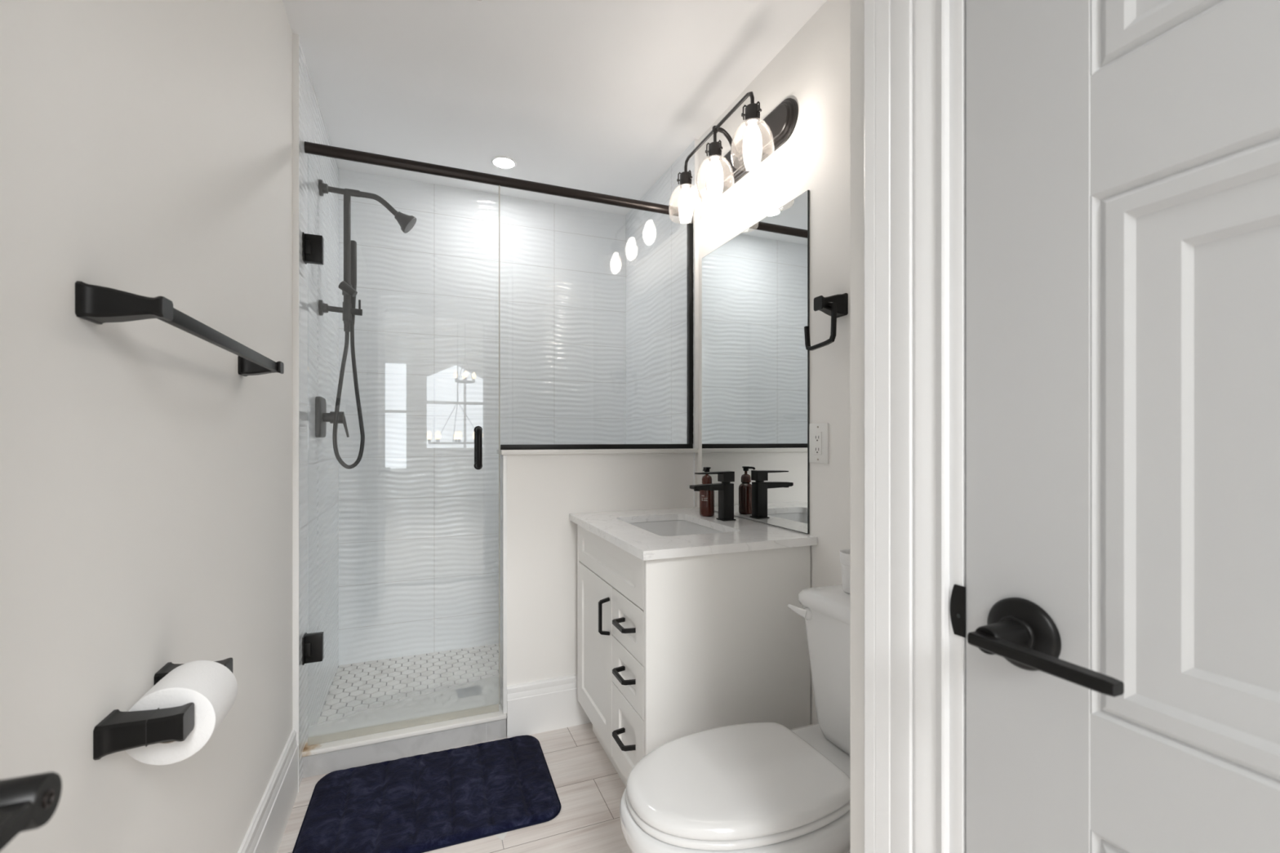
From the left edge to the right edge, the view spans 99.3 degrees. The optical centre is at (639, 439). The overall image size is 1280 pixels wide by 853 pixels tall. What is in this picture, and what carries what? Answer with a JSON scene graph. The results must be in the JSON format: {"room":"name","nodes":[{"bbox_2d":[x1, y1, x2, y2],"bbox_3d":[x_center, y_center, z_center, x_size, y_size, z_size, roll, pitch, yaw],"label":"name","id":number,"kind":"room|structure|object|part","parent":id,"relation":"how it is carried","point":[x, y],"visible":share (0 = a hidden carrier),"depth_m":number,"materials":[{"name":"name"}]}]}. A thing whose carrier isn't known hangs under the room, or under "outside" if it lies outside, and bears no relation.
{"room":"bathroom","nodes":[
{"label":"bathroom","id":0,"kind":"room"},
{"bbox_2d":[0,772,62,851],"bbox_3d":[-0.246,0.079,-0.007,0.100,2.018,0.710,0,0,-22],"label":"door handle","id":1,"kind":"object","parent":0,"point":[27,802],"depth_m":0.28,"materials":[{"name":"black metal"}]},
{"bbox_3d":[-0.300,0.188,0.238,0.016,0.011,0.118,0,0,-22],"label":"lever","id":2,"kind":"part","parent":1,"relation":"part of","materials":[{"name":"black metal"}]},
{"bbox_2d":[0,0,338,852],"bbox_3d":[-0.861,-0.040,1.033,0.115,2.440,3.400,0,0,-22],"label":"wall","id":3,"kind":"structure","parent":0,"point":[146,145],"depth_m":0.82,"materials":[{"name":"white paint"}]},
{"bbox_2d":[93,657,232,759],"bbox_3d":[-0.666,0.372,0.778,0.086,0.041,0.214,0,0,-22],"label":"paper holder","id":4,"kind":"object","parent":3,"relation":"attached to","point":[118,731],"visible":0.64,"depth_m":0.69,"materials":[{"name":"black metal"}]},
{"bbox_3d":[-0.636,0.372,0.703,0.086,0.041,0.052,0,0,-22],"label":"wall post","id":5,"kind":"part","parent":4,"relation":"part of","materials":[{"name":"black metal"}]},
{"bbox_2d":[125,660,237,765],"bbox_3d":[-0.655,0.388,0.781,0.104,0.104,0.102,0,0,-22],"label":"toilet paper roll","id":6,"kind":"object","parent":4,"relation":"on","point":[212,687],"visible":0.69,"depth_m":0.75,"materials":[{"name":"white paper"}]},
{"bbox_3d":[-0.696,0.372,0.853,0.086,0.041,0.052,0,0,-22],"label":"wall post","id":7,"kind":"part","parent":4,"relation":"part of","materials":[{"name":"black metal"}]},
{"bbox_2d":[75,280,284,376],"bbox_3d":[-0.738,-0.163,0.944,0.077,0.042,0.652,0,0,-22],"label":"towel bar","id":8,"kind":"object","parent":3,"relation":"attached to","point":[98,304],"visible":1,"depth_m":0.67,"materials":[{"name":"black metal"}]},
{"bbox_3d":[-0.626,-0.163,0.666,0.077,0.042,0.051,0,0,-22],"label":"wall post","id":9,"kind":"part","parent":8,"relation":"part of","materials":[{"name":"black metal"}]},
{"bbox_3d":[-0.850,-0.163,1.223,0.077,0.042,0.051,0,0,-22],"label":"wall post","id":10,"kind":"part","parent":8,"relation":"part of","materials":[{"name":"black metal"}]},
{"bbox_2d":[237,728,297,852],"bbox_3d":[-0.648,1.000,0.638,0.015,0.200,2.267,0,0,-22],"label":"baseboard","id":11,"kind":"structure","parent":3,"relation":"attached to","point":[265,832],"depth_m":1.45,"materials":[{"name":"white paint"}]},
{"bbox_2d":[292,33,299,792],"bbox_3d":[-1.071,-0.080,1.692,0.017,2.360,0.006,0,0,-22],"label":"trim","id":12,"kind":"structure","parent":3,"relation":"attached to","point":[295,37],"depth_m":1.69,"materials":[{"name":"white paint"}]},
{"bbox_2d":[315,396,349,437],"bbox_3d":[-1.153,-0.082,2.048,0.102,0.150,0.132,0,0,-22],"label":"shower valve","id":13,"kind":"object","parent":3,"relation":"attached to","point":[322,417],"visible":0.92,"depth_m":2.02,"materials":[{"name":"black metal"}]},
{"bbox_3d":[-1.119,-0.054,2.061,0.029,0.094,0.020,0,0,-22],"label":"valve lever","id":14,"kind":"part","parent":13,"relation":"part of","materials":[{"name":"black metal"}]},
{"bbox_2d":[318,179,416,332],"bbox_3d":[-1.053,-0.698,2.116,0.340,0.566,0.077,0,0,-22],"label":"shower column","id":15,"kind":"structure","parent":3,"relation":"attached to","point":[406,222],"depth_m":2.08,"materials":[{"name":"black metal"}]},
{"bbox_2d":[332,240,364,469],"bbox_3d":[-1.108,-0.332,2.081,0.106,0.886,0.116,0,0,-22],"label":"shower hose","id":16,"kind":"object","parent":15,"relation":"attached to","point":[353,244],"visible":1,"depth_m":2.07,"materials":[{"name":"black"}]},
{"bbox_3d":[-1.072,-0.920,2.113,0.262,0.087,0.025,0,0,-22],"label":"shower arm","id":17,"kind":"part","parent":15,"relation":"part of","materials":[{"name":"black metal"}]},
{"bbox_2d":[314,643,499,731],"bbox_3d":[-0.608,1.115,2.454,1.467,0.129,0.766,0,0,-22],"label":"floor","id":18,"kind":"structure","parent":0,"point":[366,691],"depth_m":2.33,"materials":[{"name":"grey tile"}]},
{"bbox_2d":[456,685,482,697],"bbox_3d":[-0.710,1.049,2.262,0.096,0.004,0.084,0,0,-22],"label":"shower drain","id":19,"kind":"object","parent":18,"relation":"on","point":[472,691],"visible":1,"depth_m":2.26,"materials":[{"name":"grey metal"}]},
{"bbox_2d":[277,722,631,852],"bbox_3d":[0.030,1.140,1.009,1.551,0.081,2.450,0,0,-22],"label":"floor","id":20,"kind":"structure","parent":0,"point":[589,789],"depth_m":1.61,"materials":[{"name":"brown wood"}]},
{"bbox_2d":[302,698,506,777],"bbox_3d":[-0.821,1.056,1.935,0.662,0.089,0.136,0,0,-22],"label":"shower curb","id":21,"kind":"object","parent":20,"relation":"on","point":[326,751],"visible":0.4,"depth_m":1.89,"materials":[{"name":"stone"}]},
{"bbox_2d":[302,141,693,722],"bbox_3d":[-0.439,0.014,2.044,1.423,1.977,0.112,0,0,-22],"label":"shower enclosure","id":22,"kind":"object","parent":21,"relation":"on","point":[312,244],"visible":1,"depth_m":2.01,"materials":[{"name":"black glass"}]},
{"bbox_3d":[-0.590,0.031,1.983,0.029,0.159,0.112,0,0,-22],"label":"pull handle","id":23,"kind":"part","parent":22,"relation":"part of","materials":[{"name":"black metal"}]},
{"bbox_3d":[-0.438,-0.956,2.044,1.418,0.036,0.029,0,0,-22],"label":"header rail","id":24,"kind":"part","parent":22,"relation":"part of","materials":[{"name":"brown metal"}]},
{"bbox_2d":[292,735,561,852],"bbox_3d":[-0.633,1.091,1.677,0.709,0.018,0.475,0,0,-21],"label":"bath mat","id":25,"kind":"object","parent":20,"relation":"on","point":[421,803],"visible":1,"depth_m":1.63,"materials":[{"name":"blue fabric"}]},
{"bbox_2d":[577,524,810,786],"bbox_3d":[0.120,0.706,1.827,0.565,0.789,0.676,0,0,-22],"label":"vanity cabinet","id":26,"kind":"object","parent":20,"relation":"on","point":[668,650],"visible":0.78,"depth_m":1.54,"materials":[{"name":"white paint"}]},
{"bbox_3d":[-0.150,0.719,1.859,0.018,0.522,0.380,0,0,-22],"label":"cabinet door","id":27,"kind":"part","parent":26,"relation":"part of","materials":[{"name":"white paint"}]},
{"bbox_3d":[-0.112,0.553,1.694,0.036,0.117,0.011,0,0,-22],"label":"handle","id":28,"kind":"part","parent":26,"relation":"part of","materials":[{"name":"black metal"}]},
{"bbox_3d":[-0.046,0.850,1.538,0.041,0.011,0.106,0,0,-22],"label":"handle","id":29,"kind":"part","parent":26,"relation":"part of","materials":[{"name":"black metal"}]},
{"bbox_3d":[-0.046,0.669,1.538,0.041,0.011,0.106,0,0,-22],"label":"handle","id":30,"kind":"part","parent":26,"relation":"part of","materials":[{"name":"black metal"}]},
{"bbox_3d":[-0.046,0.527,1.538,0.041,0.011,0.106,0,0,-22],"label":"handle","id":31,"kind":"part","parent":26,"relation":"part of","materials":[{"name":"black metal"}]},
{"bbox_3d":[-0.030,0.864,1.561,0.018,0.232,0.255,0,0,-22],"label":"drawer","id":32,"kind":"part","parent":26,"relation":"part of","materials":[{"name":"white paint"}]},
{"bbox_3d":[-0.030,0.674,1.561,0.018,0.140,0.255,0,0,-22],"label":"drawer","id":33,"kind":"part","parent":26,"relation":"part of","materials":[{"name":"white paint"}]},
{"bbox_3d":[-0.030,0.529,1.561,0.018,0.144,0.255,0,0,-22],"label":"drawer","id":34,"kind":"part","parent":26,"relation":"part of","materials":[{"name":"white paint"}]},
{"bbox_2d":[568,506,817,560],"bbox_3d":[0.124,0.298,1.844,0.553,0.024,0.756,0,0,-22],"label":"countertop","id":35,"kind":"structure","parent":26,"relation":"on","point":[740,535],"depth_m":1.62,"materials":[{"name":"stone"}]},
{"bbox_2d":[629,520,722,536],"bbox_3d":[0.115,0.379,1.845,0.304,0.138,0.451,0,0,-22],"label":"sink","id":36,"kind":"object","parent":35,"relation":"in","point":[675,527],"visible":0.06,"depth_m":2.06,"materials":[{"name":"white ceramic"}]},
{"bbox_2d":[699,466,714,516],"bbox_3d":[0.250,0.195,2.030,0.057,0.182,0.056,0,0,-22],"label":"soap bottle","id":37,"kind":"object","parent":35,"relation":"on","point":[706,497],"visible":0.75,"depth_m":2.01,"materials":[{"name":"brown plastic"}]},
{"bbox_2d":[689,471,736,520],"bbox_3d":[0.254,0.200,1.910,0.161,0.172,0.051,0,0,-22],"label":"faucet","id":38,"kind":"object","parent":35,"relation":"on","point":[726,489],"visible":1,"depth_m":1.91,"materials":[{"name":"black metal"}]},
{"bbox_3d":[0.234,0.168,1.902,0.117,0.022,0.039,0,0,-22],"label":"spout","id":39,"kind":"part","parent":38,"relation":"part of","materials":[{"name":"black metal"}]},
{"bbox_3d":[0.261,0.135,1.913,0.140,0.044,0.042,0,0,-22],"label":"lever","id":40,"kind":"part","parent":38,"relation":"part of","materials":[{"name":"black metal"}]},
{"bbox_3d":[0.305,0.284,1.931,0.051,0.004,0.051,0,0,-22],"label":"plate","id":41,"kind":"part","parent":38,"relation":"part of","materials":[{"name":"black metal"}]},
{"bbox_2d":[619,583,849,852],"bbox_3d":[0.300,0.741,1.181,0.710,0.718,0.362,0,0,-22],"label":"toilet","id":42,"kind":"object","parent":20,"relation":"on","point":[753,787],"visible":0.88,"depth_m":1.10,"materials":[{"name":"white ceramic"}]},
{"bbox_3d":[0.191,0.724,1.137,0.450,0.016,0.336,0,0,-22],"label":"seat","id":43,"kind":"part","parent":42,"relation":"part of","materials":[{"name":"white plastic"}]},
{"bbox_3d":[0.191,0.700,1.137,0.449,0.027,0.335,0,0,-22],"label":"lid","id":44,"kind":"part","parent":42,"relation":"part of","materials":[{"name":"white plastic"}]},
{"bbox_3d":[0.408,0.438,1.378,0.064,0.034,0.023,0,0,39],"label":"flush lever","id":45,"kind":"part","parent":42,"relation":"part of","materials":[{"name":"white ceramic"}]},
{"bbox_3d":[0.545,0.402,1.280,0.181,0.039,0.362,0,0,-22],"label":"tank lid","id":46,"kind":"part","parent":42,"relation":"part of","materials":[{"name":"white ceramic"}]},
{"bbox_3d":[0.547,0.577,1.281,0.165,0.314,0.340,0,0,-22],"label":"tank","id":47,"kind":"part","parent":42,"relation":"part of","materials":[{"name":"white ceramic"}]},
{"bbox_2d":[839,549,849,594],"bbox_3d":[0.537,0.332,1.358,0.073,0.100,0.073,0,0,-22],"label":"cup","id":48,"kind":"object","parent":42,"relation":"on","point":[844,553],"visible":0.27,"depth_m":1.34,"materials":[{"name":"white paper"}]},
{"bbox_2d":[338,168,626,666],"bbox_3d":[-0.761,-0.040,2.844,1.451,2.440,0.114,0,0,-22],"label":"wall","id":49,"kind":"structure","parent":0,"point":[419,524],"depth_m":2.72,"materials":[{"name":"white tile"}]},
{"bbox_2d":[282,0,826,215],"bbox_3d":[-0.148,-1.300,1.320,1.651,0.080,3.400,0,0,-22],"label":"ceiling","id":50,"kind":"structure","parent":0,"point":[600,96],"depth_m":1.90,"materials":[{"name":"white paint"}]},
{"bbox_2d":[491,155,516,168],"bbox_3d":[-0.619,-1.258,2.473,0.112,0.007,0.112,0,0,-22],"label":"recessed light","id":51,"kind":"object","parent":50,"relation":"in","point":[500,162],"visible":1,"depth_m":2.47,"materials":[{"name":"white paint"}]},
{"bbox_2d":[497,448,697,737],"bbox_3d":[-0.155,0.570,2.198,0.808,1.061,0.135,0,0,-22],"label":"wall","id":52,"kind":"structure","parent":0,"point":[540,489],"depth_m":2.07,"materials":[{"name":"white paint"}]},
{"bbox_2d":[506,674,591,737],"bbox_3d":[-0.161,1.005,2.131,0.708,0.190,0.015,0,0,-22],"label":"baseboard","id":53,"kind":"structure","parent":52,"relation":"attached to","point":[540,706],"depth_m":2.04,"materials":[{"name":"white paint"}]},
{"bbox_2d":[693,138,698,448],"bbox_3d":[0.237,-0.611,2.284,0.017,1.299,0.007,0,0,-22],"label":"trim","id":54,"kind":"structure","parent":52,"relation":"attached to","point":[695,140],"depth_m":2.28,"materials":[{"name":"white paint"}]},
{"bbox_2d":[625,0,849,724],"bbox_3d":[0.377,-0.040,2.072,0.115,2.440,2.395,0,0,-22],"label":"wall","id":55,"kind":"structure","parent":0,"point":[812,69],"depth_m":1.76,"materials":[{"name":"white paint"}]},
{"bbox_2d":[668,91,798,219],"bbox_3d":[0.293,-0.971,1.899,0.200,0.233,0.587,0,0,-22],"label":"vanity light","id":56,"kind":"object","parent":55,"relation":"attached to","point":[760,140],"visible":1,"depth_m":1.86,"materials":[{"name":"black metal"}]},
{"bbox_3d":[0.176,-0.915,2.097,0.132,0.123,0.132,0,0,-22],"label":"lamp shade","id":57,"kind":"part","parent":56,"relation":"part of","materials":[{"name":"clear glass"}]},
{"bbox_3d":[0.176,-0.924,2.097,0.055,0.108,0.055,0,0,-22],"label":"bulb","id":58,"kind":"part","parent":56,"relation":"part of","materials":[{"name":"white glass"}]},
{"bbox_3d":[0.260,-0.915,1.888,0.132,0.123,0.132,0,0,-22],"label":"lamp shade","id":59,"kind":"part","parent":56,"relation":"part of","materials":[{"name":"clear glass"}]},
{"bbox_3d":[0.260,-0.924,1.888,0.055,0.108,0.055,0,0,-22],"label":"bulb","id":60,"kind":"part","parent":56,"relation":"part of","materials":[{"name":"white glass"}]},
{"bbox_3d":[0.310,-1.036,1.909,0.109,0.102,0.040,0,0,-22],"label":"arm","id":61,"kind":"part","parent":56,"relation":"part of","materials":[{"name":"brown metal"}]},
{"bbox_3d":[0.346,-0.915,1.675,0.132,0.123,0.132,0,0,-22],"label":"lamp shade","id":62,"kind":"part","parent":56,"relation":"part of","materials":[{"name":"clear glass"}]},
{"bbox_3d":[0.346,-0.924,1.675,0.055,0.108,0.055,0,0,-22],"label":"bulb","id":63,"kind":"part","parent":56,"relation":"part of","materials":[{"name":"white glass"}]},
{"bbox_2d":[702,190,809,533],"bbox_3d":[0.382,-0.232,1.938,0.006,1.031,0.665,0,0,-22],"label":"mirror","id":64,"kind":"object","parent":55,"relation":"attached to","point":[756,284],"visible":0.86,"depth_m":1.85,"materials":[{"name":"grey mirror"}]},
{"bbox_2d":[808,422,828,463],"bbox_3d":[0.521,0.011,1.588,0.009,0.117,0.079,0,0,-22],"label":"wall outlet","id":65,"kind":"object","parent":55,"relation":"attached to","point":[818,433],"visible":1,"depth_m":1.58,"materials":[{"name":"white plastic"}]},
{"bbox_2d":[813,431,822,454],"bbox_3d":[0.518,0.011,1.587,0.003,0.067,0.033,0,0,-22],"label":"receptacle","id":66,"kind":"object","parent":65,"relation":"attached to","point":[817,435],"depth_m":1.58,"materials":[{"name":"white plastic"}]},
{"bbox_2d":[804,293,848,351],"bbox_3d":[0.511,-0.326,1.516,0.080,0.148,0.122,0,0,-22],"label":"towel ring","id":67,"kind":"object","parent":55,"relation":"attached to","point":[835,306],"visible":1,"depth_m":1.48,"materials":[{"name":"black metal"}]},
{"bbox_3d":[0.520,-0.370,1.494,0.080,0.060,0.054,0,0,-22],"label":"wall post","id":68,"kind":"part","parent":67,"relation":"part of","materials":[{"name":"black metal"}]},
{"bbox_2d":[849,0,864,852],"bbox_3d":[0.747,-0.080,0.454,0.635,2.360,0.885,0,0,-22],"label":"wall","id":69,"kind":"structure","parent":0,"point":[856,6],"depth_m":0.73,"materials":[{"name":"white paint"}]},
{"bbox_2d":[864,0,965,852],"bbox_3d":[0.364,0.040,0.658,0.124,2.120,0.124,0,0,-22],"label":"trim","id":70,"kind":"structure","parent":69,"relation":"attached to","point":[915,50],"depth_m":0.63,"materials":[{"name":"white paint"}]},
{"bbox_3d":[0.346,0.186,0.593,0.002,0.054,0.017,0,0,-22],"label":"strike plate","id":71,"kind":"part","parent":70,"relation":"part of","materials":[{"name":"black metal"}]},
{"bbox_2d":[965,0,1279,852],"bbox_3d":[0.449,0.076,0.301,0.102,2.024,0.604,0,0,-22],"label":"door","id":72,"kind":"structure","parent":69,"relation":"in","point":[1122,157],"depth_m":0.46,"materials":[{"name":"grey paint"}]},
{"bbox_3d":[0.337,0.188,0.464,0.016,0.011,0.118,0,0,-22],"label":"lever","id":73,"kind":"part","parent":72,"relation":"part of","materials":[{"name":"black metal"}]}
]}

